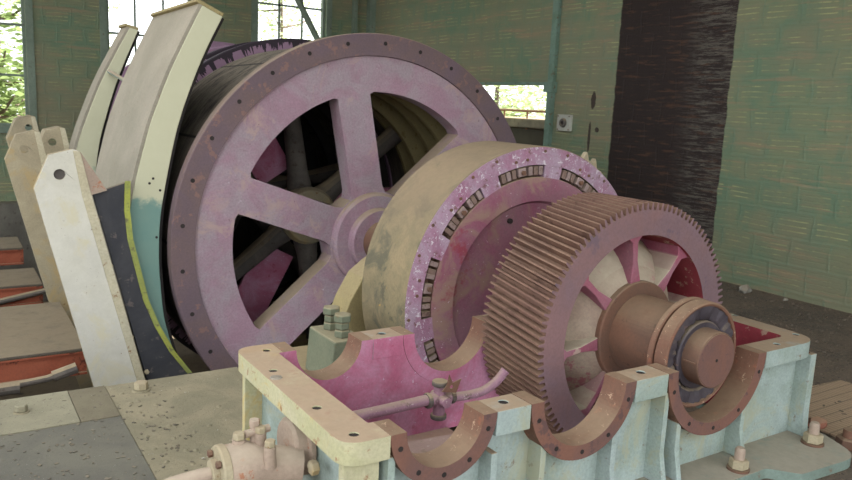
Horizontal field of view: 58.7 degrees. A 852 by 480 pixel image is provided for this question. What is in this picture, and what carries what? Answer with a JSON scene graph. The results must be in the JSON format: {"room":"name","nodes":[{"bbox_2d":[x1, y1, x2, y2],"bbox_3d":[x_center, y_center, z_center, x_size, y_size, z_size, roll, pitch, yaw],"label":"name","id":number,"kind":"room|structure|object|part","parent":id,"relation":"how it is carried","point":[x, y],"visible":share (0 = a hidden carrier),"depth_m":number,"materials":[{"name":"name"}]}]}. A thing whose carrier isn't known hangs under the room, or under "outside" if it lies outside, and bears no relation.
{"room":"hoist engine room","nodes":[
{"label":"hoist engine room","id":0,"kind":"room"},
{"bbox_2d":[0,0,366,200],"bbox_3d":[-7.039,-3.584,13.223,13.620,6.800,0.280,-4,12,-32],"label":"wall","id":1,"kind":"structure","parent":0,"point":[66,32],"depth_m":13.58,"materials":[{"name":"green paint"}]},
{"bbox_2d":[0,0,37,132],"bbox_3d":[-7.598,-3.772,12.701,1.780,3.900,0.200,-4,12,-32],"label":"window","id":2,"kind":"structure","parent":1,"relation":"in","point":[27,17],"depth_m":13.20,"materials":[{"name":"teal paint"}]},
{"bbox_2d":[0,201,47,300],"bbox_3d":[-3.652,1.045,10.076,8.050,1.900,10.140,-4,12,-32],"label":"trim","id":3,"kind":"structure","parent":1,"relation":"attached to","point":[11,220],"depth_m":13.30,"materials":[{"name":"grey concrete"}]},
{"bbox_2d":[99,0,190,63],"bbox_3d":[-5.187,-3.930,14.231,1.780,3.900,0.200,-4,12,-32],"label":"window","id":4,"kind":"structure","parent":1,"relation":"in","point":[103,4],"depth_m":13.78,"materials":[{"name":"glass"}]},
{"bbox_2d":[251,0,331,41],"bbox_3d":[-2.801,-4.086,15.746,1.760,3.900,0.200,-4,12,-32],"label":"window","id":5,"kind":"structure","parent":1,"relation":"in","point":[254,3],"depth_m":15.71,"materials":[{"name":"teal paint"}]},
{"bbox_2d":[295,0,319,39],"bbox_3d":[-2.028,-3.715,16.155,1.899,2.973,0.140,-4,12,-32],"label":"trim","id":6,"kind":"structure","parent":1,"relation":"attached to","point":[299,3],"depth_m":15.66,"materials":[{"name":"teal paint"}]},
{"bbox_2d":[351,0,375,32],"bbox_3d":[-1.379,-4.164,16.506,0.500,6.280,0.160,-4,12,-32],"label":"trim","id":7,"kind":"structure","parent":1,"relation":"attached to","point":[371,4],"depth_m":16.38,"materials":[{"name":"teal paint"}]},
{"bbox_2d":[0,301,456,430],"bbox_3d":[-3.036,2.216,9.085,7.900,0.200,12.840,-4,12,-32],"label":"floor","id":8,"kind":"structure","parent":0,"point":[193,361],"depth_m":9.95,"materials":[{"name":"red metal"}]},
{"bbox_2d":[0,249,23,265],"bbox_3d":[-6.790,0.963,10.086,2.580,1.570,0.150,-4,12,-32],"label":"steel beam","id":9,"kind":"structure","parent":8,"relation":"on","point":[7,257],"depth_m":10.54,"materials":[{"name":"red metal"}]},
{"bbox_2d":[0,237,22,250],"bbox_3d":[-6.828,0.103,10.338,2.280,0.030,0.900,-4,12,-32],"label":"plank landing","id":10,"kind":"object","parent":9,"relation":"on","point":[6,243],"visible":1,"depth_m":10.76,"materials":[{"name":"beige wood"}]},
{"bbox_2d":[0,285,42,306],"bbox_3d":[-5.558,1.357,8.185,2.580,1.570,0.150,-4,12,-32],"label":"steel beam","id":11,"kind":"structure","parent":8,"relation":"on","point":[10,291],"depth_m":8.60,"materials":[{"name":"red metal"}]},
{"bbox_2d":[0,268,42,288],"bbox_3d":[-5.595,0.497,8.436,2.280,0.030,0.900,-4,12,-32],"label":"plank landing","id":12,"kind":"object","parent":11,"relation":"on","point":[24,277],"visible":1,"depth_m":8.84,"materials":[{"name":"beige wood"}]},
{"bbox_2d":[0,288,45,304],"bbox_3d":[-4.593,0.642,8.572,0.512,0.156,0.070,-4,12,-32],"label":"rod","id":13,"kind":"object","parent":11,"relation":"on","point":[37,292],"visible":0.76,"depth_m":8.56,"materials":[{"name":"grey metal"}]},
{"bbox_2d":[6,115,38,152],"bbox_3d":[-5.042,-0.005,10.371,1.120,3.354,0.322,-4,12,-32],"label":"post","id":14,"kind":"object","parent":8,"relation":"on","point":[18,124],"visible":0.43,"depth_m":9.80,"materials":[{"name":"beige metal"}]},
{"bbox_2d":[0,351,86,382],"bbox_3d":[-4.145,1.797,6.071,2.650,1.570,0.150,-4,12,-32],"label":"steel beam","id":15,"kind":"structure","parent":8,"relation":"on","point":[25,368],"depth_m":6.42,"materials":[{"name":"red metal"}]},
{"bbox_2d":[0,362,78,395],"bbox_3d":[-3.375,1.131,5.894,1.231,0.189,0.100,-4,12,-32],"label":"rod","id":16,"kind":"object","parent":15,"relation":"on","point":[9,388],"visible":1,"depth_m":6.05,"materials":[{"name":"grey metal"}]},
{"bbox_2d":[0,302,81,360],"bbox_3d":[-4.392,0.871,6.645,2.350,0.030,1.680,-4,12,-32],"label":"plank landing","id":17,"kind":"object","parent":15,"relation":"on","point":[42,329],"visible":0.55,"depth_m":6.93,"materials":[{"name":"beige wood"}]},
{"bbox_2d":[4,130,92,388],"bbox_3d":[-3.943,0.485,8.355,1.120,3.354,0.142,-4,12,-32],"label":"post","id":18,"kind":"object","parent":8,"relation":"on","point":[23,169],"visible":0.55,"depth_m":7.97,"materials":[{"name":"beige metal"}]},
{"bbox_2d":[64,23,139,195],"bbox_3d":[-3.679,-0.796,8.594,0.834,3.247,0.350,-4,12,-32],"label":"shoe","id":19,"kind":"object","parent":18,"relation":"attached to","point":[88,133],"visible":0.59,"depth_m":8.33,"materials":[{"name":"beige paint"}]},
{"bbox_2d":[107,69,122,80],"bbox_3d":[-3.247,-1.718,8.218,0.508,0.260,0.044,6,11,18],"label":"bar","id":20,"kind":"object","parent":19,"relation":"attached to","point":[109,71],"visible":0.36,"depth_m":8.24,"materials":[{"name":"green paint"}]},
{"bbox_2d":[40,126,68,179],"bbox_3d":[-4.035,0.179,9.006,1.007,3.020,0.322,-4,12,-32],"label":"post","id":21,"kind":"object","parent":8,"relation":"on","point":[58,133],"visible":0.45,"depth_m":8.50,"materials":[{"name":"beige metal"}]},
{"bbox_2d":[33,149,144,386],"bbox_3d":[-2.597,0.925,6.337,1.120,3.354,0.112,-4,12,-32],"label":"post","id":22,"kind":"object","parent":8,"relation":"on","point":[66,206],"visible":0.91,"depth_m":6.06,"materials":[{"name":"white metal"}]},
{"bbox_2d":[92,180,191,379],"bbox_3d":[-2.320,0.437,6.426,0.900,1.890,0.085,-4,12,-32],"label":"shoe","id":23,"kind":"object","parent":22,"relation":"attached to","point":[158,358],"visible":0.8,"depth_m":6.31,"materials":[{"name":"metal"}]},
{"bbox_2d":[92,0,223,379],"bbox_3d":[-2.579,-0.333,7.146,0.877,3.650,1.622,-4,12,-32],"label":"shoe","id":24,"kind":"object","parent":22,"relation":"attached to","point":[138,146],"visible":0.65,"depth_m":6.40,"materials":[{"name":"beige paint"}]},
{"bbox_3d":[-2.156,-0.177,6.498,0.818,3.587,0.040,-4,12,-32],"label":"web plate","id":25,"kind":"part","parent":24,"relation":"part of","materials":[{"name":"beige paint"}]},
{"bbox_2d":[362,141,617,362],"bbox_3d":[0.609,0.347,5.674,2.126,2.126,0.646,-4,12,-32],"label":"drum","id":26,"kind":"object","parent":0,"point":[435,250],"visible":0.41,"depth_m":5.14,"materials":[{"name":"pink paint"}]},
{"bbox_3d":[0.636,0.355,5.633,1.900,1.900,0.546,-4,12,-32],"label":"clutch plate","id":27,"kind":"part","parent":26,"relation":"part of","materials":[{"name":"pink paint"}]},
{"bbox_2d":[375,0,851,313],"bbox_3d":[4.381,-2.192,8.384,0.300,6.800,21.040,-4,12,-32],"label":"wall","id":28,"kind":"structure","parent":0,"point":[735,116],"depth_m":9.44,"materials":[{"name":"green paint"}]},
{"bbox_2d":[480,0,561,146],"bbox_3d":[1.433,-3.377,12.802,0.410,6.280,2.690,-4,12,-32],"label":"trim","id":29,"kind":"structure","parent":28,"relation":"attached to","point":[550,87],"depth_m":11.79,"materials":[{"name":"blue paint"}]},
{"bbox_2d":[556,114,572,131],"bbox_3d":[2.117,-1.801,11.631,0.085,0.250,0.300,-4,12,-32],"label":"box","id":30,"kind":"object","parent":28,"relation":"attached to","point":[564,122],"visible":1,"depth_m":11.58,"materials":[{"name":"grey metal"}]},
{"bbox_2d":[559,118,566,126],"bbox_3d":[2.096,-1.799,11.617,0.035,0.140,0.140,-4,12,-32],"label":"socket","id":31,"kind":"object","parent":30,"relation":"attached to","point":[562,121],"depth_m":11.59,"materials":[{"name":"grey plastic"}]},
{"bbox_2d":[684,280,851,479],"bbox_3d":[-1.550,1.296,5.080,13.620,0.500,20.740,-4,12,-32],"label":"floor","id":32,"kind":"structure","parent":0,"point":[829,372],"depth_m":7.64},
{"bbox_2d":[0,391,80,435],"bbox_3d":[-3.167,1.116,4.121,2.287,0.040,0.550,-4,12,-32],"label":"deck plate","id":33,"kind":"object","parent":32,"relation":"on","point":[36,419],"visible":0.8,"depth_m":4.58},
{"bbox_2d":[13,403,29,414],"bbox_3d":[-2.456,1.024,4.593,0.096,0.052,0.096,-4,12,-32],"label":"bolt","id":34,"kind":"object","parent":33,"relation":"on","point":[21,408],"visible":1,"depth_m":4.57,"materials":[{"name":"beige metal"}]},
{"bbox_2d":[13,409,29,414],"bbox_3d":[-2.457,1.043,4.596,0.096,0.012,0.096,-4,12,-32],"label":"washer","id":35,"kind":"object","parent":33,"relation":"on","point":[17,411],"depth_m":4.57,"materials":[{"name":"beige metal"}]},
{"bbox_2d":[0,416,155,479],"bbox_3d":[-1.798,1.519,2.217,2.512,0.035,4.197,-4,12,-32],"label":"deck plate","id":36,"kind":"object","parent":32,"relation":"on","point":[103,456],"visible":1,"depth_m":4.10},
{"bbox_2d":[0,384,205,479],"bbox_3d":[-1.780,1.178,4.034,1.138,0.011,2.119,-4,12,-32],"label":"grit","id":37,"kind":"object","parent":36,"relation":"on","point":[151,416],"visible":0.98,"depth_m":4.22,"materials":[{"name":"grey stone"}]},
{"bbox_2d":[68,386,120,422],"bbox_3d":[-2.107,1.047,4.794,0.222,0.038,0.550,-4,12,-32],"label":"deck plate","id":38,"kind":"object","parent":32,"relation":"on","point":[83,405],"visible":0.67,"depth_m":4.76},
{"bbox_2d":[105,367,241,479],"bbox_3d":[-0.501,1.375,3.357,0.905,0.042,4.740,-4,12,-32],"label":"deck plate","id":39,"kind":"object","parent":32,"relation":"on","point":[208,404],"visible":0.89,"depth_m":4.67,"materials":[{"name":"beige metal"}]},
{"bbox_2d":[132,380,150,393],"bbox_3d":[-1.890,0.969,5.021,0.120,0.062,0.120,-4,12,-32],"label":"bolt","id":40,"kind":"object","parent":39,"relation":"on","point":[140,386],"visible":1,"depth_m":4.99,"materials":[{"name":"beige metal"}]},
{"bbox_2d":[132,387,150,393],"bbox_3d":[-1.891,0.994,5.026,0.120,0.012,0.120,-4,12,-32],"label":"washer","id":41,"kind":"object","parent":39,"relation":"on","point":[137,390],"depth_m":4.99,"materials":[{"name":"beige metal"}]},
{"bbox_2d":[164,417,319,479],"bbox_3d":[-0.870,1.089,3.177,0.888,0.553,0.603,-4,12,-32],"label":"pump","id":42,"kind":"object","parent":39,"relation":"on","point":[293,457],"visible":0.96,"depth_m":3.27,"materials":[{"name":"beige paint"}]},
{"bbox_2d":[293,257,365,370],"bbox_3d":[0.232,0.436,5.760,2.946,1.120,1.150,-4,12,-32],"label":"pedestal","id":43,"kind":"object","parent":32,"relation":"on","point":[327,342],"visible":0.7,"depth_m":5.15,"materials":[{"name":"paint"}]},
{"bbox_3d":[-0.724,0.974,5.222,0.700,0.160,1.100,-4,12,-32],"label":"sole plate","id":44,"kind":"part","parent":43,"relation":"part of","materials":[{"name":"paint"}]},
{"bbox_2d":[313,199,734,387],"bbox_3d":[-0.916,-0.141,8.027,0.476,0.476,9.374,-4,12,-32],"label":"shaft","id":45,"kind":"object","parent":43,"relation":"on","point":[707,359],"visible":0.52,"depth_m":4.29,"materials":[{"name":"metal"}]},
{"bbox_2d":[102,33,515,370],"bbox_3d":[-1.806,-0.425,9.398,4.180,4.180,5.157,-4,12,-32],"label":"drum","id":46,"kind":"object","parent":45,"relation":"attached to","point":[269,128],"visible":0.56,"depth_m":7.12,"materials":[{"name":"pink paint"}]},
{"bbox_3d":[-2.008,0.622,8.883,0.928,1.222,0.050,-4,12,-32],"label":"panel","id":47,"kind":"part","parent":46,"relation":"part of","materials":[{"name":"pink paint"}]},
{"bbox_3d":[-1.978,-1.205,8.523,0.983,1.208,0.050,-4,12,-32],"label":"panel","id":48,"kind":"part","parent":46,"relation":"part of","materials":[{"name":"pink paint"}]},
{"bbox_3d":[-3.067,-0.829,11.343,3.300,3.300,0.050,-4,12,-32],"label":"plate","id":49,"kind":"part","parent":46,"relation":"part of","materials":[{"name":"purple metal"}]},
{"bbox_3d":[-0.563,-0.028,7.481,3.520,3.520,0.200,-4,12,-32],"label":"spoked plate","id":50,"kind":"part","parent":46,"relation":"part of","materials":[{"name":"pink paint"}]},
{"bbox_3d":[-0.632,-0.438,9.556,1.165,0.481,0.050,-4,12,-32],"label":"panel","id":51,"kind":"part","parent":46,"relation":"part of","materials":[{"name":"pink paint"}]},
{"bbox_2d":[481,192,722,433],"bbox_3d":[1.154,0.521,4.834,1.600,1.600,0.524,-4,12,-32],"label":"gear","id":52,"kind":"object","parent":45,"relation":"attached to","point":[556,298],"visible":0.73,"depth_m":4.49,"materials":[{"name":"metal"}]},
{"bbox_2d":[647,297,735,407],"bbox_3d":[1.510,0.635,4.286,0.616,0.616,0.134,-4,12,-32],"label":"bearing","id":53,"kind":"object","parent":45,"relation":"attached to","point":[670,335],"visible":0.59,"depth_m":4.17,"materials":[{"name":"metal"}]},
{"bbox_2d":[238,313,850,479],"bbox_3d":[0.787,0.943,4.307,3.380,0.680,1.722,-4,12,-32],"label":"housing","id":54,"kind":"object","parent":32,"relation":"on","point":[638,426],"visible":0.8,"depth_m":4.02,"materials":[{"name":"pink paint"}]},
{"bbox_2d":[270,375,281,379],"bbox_3d":[-0.711,0.650,3.590,0.060,0.008,0.060,-4,12,-32],"label":"plug","id":55,"kind":"object","parent":54,"relation":"on","point":[273,377],"visible":1,"depth_m":3.58,"materials":[{"name":"metal"}]},
{"bbox_3d":[-0.579,0.725,3.510,0.210,0.100,1.300,-4,12,-32],"label":"rail","id":56,"kind":"part","parent":54,"relation":"part of","materials":[{"name":"beige metal"}]},
{"bbox_2d":[408,434,451,452],"bbox_3d":[-0.021,1.080,3.717,0.623,0.020,0.382,-2,11,-27],"label":"plate","id":57,"kind":"object","parent":54,"relation":"attached to","point":[423,445],"visible":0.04,"depth_m":3.87,"materials":[{"name":"pink metal"}]},
{"bbox_3d":[-0.071,1.277,3.945,1.100,0.030,0.984,-4,12,-32],"label":"sump plate","id":58,"kind":"part","parent":54,"relation":"part of","materials":[{"name":"pink paint"}]},
{"bbox_2d":[353,367,508,420],"bbox_3d":[-0.073,0.872,4.038,1.244,0.243,0.140,-4,12,-32],"label":"pipe","id":59,"kind":"object","parent":54,"relation":"attached to","point":[439,400],"visible":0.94,"depth_m":4.09,"materials":[{"name":"pink metal"}]},
{"bbox_2d":[442,375,460,392],"bbox_3d":[0.138,0.777,4.092,0.125,0.110,0.005,-4,12,-32],"label":"scrap","id":60,"kind":"object","parent":59,"relation":"attached to","point":[455,384],"visible":1,"depth_m":4.09,"materials":[{"name":"metal"}]},
{"bbox_2d":[726,446,749,474],"bbox_3d":[1.750,1.220,4.228,0.124,0.131,0.124,-4,12,-32],"label":"bolt","id":61,"kind":"object","parent":54,"relation":"on","point":[738,464],"visible":1,"depth_m":4.20,"materials":[{"name":"metal"}]},
{"bbox_2d":[726,463,749,474],"bbox_3d":[1.748,1.278,4.239,0.124,0.012,0.124,-4,12,-32],"label":"washer","id":62,"kind":"object","parent":61,"relation":"in","point":[735,469],"depth_m":4.20,"materials":[{"name":"metal"}]},
{"bbox_3d":[1.849,0.566,5.052,0.564,0.100,1.300,-4,12,-32],"label":"rail","id":63,"kind":"part","parent":54,"relation":"part of","materials":[{"name":"beige metal"}]},
{"bbox_2d":[801,421,823,447],"bbox_3d":[2.366,1.177,4.618,0.130,0.137,0.130,-4,12,-32],"label":"bolt","id":64,"kind":"object","parent":54,"relation":"on","point":[811,437],"visible":1,"depth_m":4.59,"materials":[{"name":"metal"}]},
{"bbox_2d":[801,437,823,447],"bbox_3d":[2.363,1.238,4.629,0.130,0.012,0.130,-4,12,-32],"label":"washer","id":65,"kind":"object","parent":64,"relation":"in","point":[815,444],"depth_m":4.59,"materials":[{"name":"metal"}]},
{"bbox_2d":[581,152,600,171],"bbox_3d":[1.419,0.071,6.575,0.360,1.663,0.050,-4,12,-32],"label":"board","id":66,"kind":"object","parent":32,"relation":"on","point":[584,155],"visible":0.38,"depth_m":6.36,"materials":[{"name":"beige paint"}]},
{"bbox_2d":[739,285,751,293],"bbox_3d":[3.748,0.569,8.893,0.170,0.096,0.137,-4,12,-32],"label":"stone","id":67,"kind":"object","parent":32,"relation":"on","point":[744,289],"visible":1,"depth_m":8.85,"materials":[{"name":"grey stone"}]},
{"bbox_2d":[720,285,851,434],"bbox_3d":[3.395,0.985,6.681,3.427,0.027,4.232,-4,12,-32],"label":"rubble","id":68,"kind":"object","parent":32,"relation":"on","point":[742,314],"visible":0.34,"depth_m":7.67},
{"bbox_2d":[808,416,826,428],"bbox_3d":[2.597,1.208,5.024,0.152,0.079,0.116,1,10,-9],"label":"fragment","id":69,"kind":"object","parent":68,"relation":"on","point":[823,422],"visible":0.58,"depth_m":5.00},
{"bbox_2d":[808,380,851,436],"bbox_3d":[3.080,1.229,5.217,1.092,0.012,1.148,-3,11,-29],"label":"wooden planks","id":70,"kind":"object","parent":32,"relation":"on","point":[827,394],"visible":0.46,"depth_m":5.41,"materials":[{"name":"brown wood"}]},
{"bbox_2d":[835,427,851,451],"bbox_3d":[2.645,1.240,4.728,0.150,0.120,0.130,-4,12,-32],"label":"bolt","id":71,"kind":"object","parent":32,"relation":"on","point":[844,439],"visible":0.8,"depth_m":4.70,"materials":[{"name":"metal"}]},
{"bbox_3d":[-6.495,-0.527,16.774,120.000,0.400,110.000,-4,12,-32],"label":"ground","id":72,"kind":"structure","parent":0,"visible":0},
{"bbox_2d":[0,1,22,121],"bbox_3d":[-15.325,-6.553,23.414,8.133,8.928,8.075,1,10,-12],"label":"tree","id":73,"kind":"object","parent":72,"relation":"on","point":[2,33],"visible":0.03,"depth_m":24.29,"materials":[{"name":"green plant"}]},
{"bbox_2d":[0,0,24,122],"bbox_3d":[-8.544,-4.179,15.535,4.423,7.048,5.090,6,11,20],"label":"tree","id":74,"kind":"object","parent":72,"relation":"on","point":[8,107],"visible":0.47,"depth_m":15.12,"materials":[{"name":"green plant"}]},
{"bbox_2d":[0,0,132,119],"bbox_3d":[-12.996,-6.319,25.760,6.439,7.788,6.248,3,10,3],"label":"tree","id":75,"kind":"object","parent":72,"relation":"on","point":[117,7],"visible":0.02,"depth_m":25.35,"materials":[{"name":"green plant"}]},
{"bbox_2d":[258,0,320,40],"bbox_3d":[-6.020,-7.179,30.921,6.916,8.600,7.072,7,11,25],"label":"tree","id":76,"kind":"object","parent":72,"relation":"on","point":[282,27],"visible":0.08,"depth_m":30.65,"materials":[{"name":"green plant"}]},
{"bbox_2d":[483,85,546,117],"bbox_3d":[2.510,-5.522,25.784,8.628,7.122,7.914,-4,12,-32],"label":"tree","id":77,"kind":"object","parent":72,"relation":"on","point":[526,103],"visible":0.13,"depth_m":25.86,"materials":[{"name":"green plant"}]},
{"bbox_2d":[500,108,544,145],"bbox_3d":[2.505,-1.301,15.131,1.900,2.525,3.300,-4,12,-32],"label":"railing","id":78,"kind":"object","parent":72,"relation":"on","point":[525,130],"visible":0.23,"depth_m":14.34,"materials":[{"name":"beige metal"}]},
{"bbox_3d":[1.817,-2.319,14.522,0.050,0.375,3.220,-4,12,-32],"label":"railing","id":79,"kind":"part","parent":78,"relation":"part of","materials":[{"name":"metal"}]},
{"bbox_3d":[2.551,-2.292,14.956,1.900,0.180,3.300,-4,12,-32],"label":"machine lid","id":80,"kind":"part","parent":78,"relation":"part of","materials":[{"name":"grey metal"}]},
{"bbox_2d":[505,86,546,117],"bbox_3d":[6.593,-5.449,31.730,6.549,7.323,6.823,8,11,27],"label":"tree","id":81,"kind":"object","parent":72,"relation":"on","point":[542,96],"visible":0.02,"depth_m":31.08,"materials":[{"name":"green plant"}]}
]}

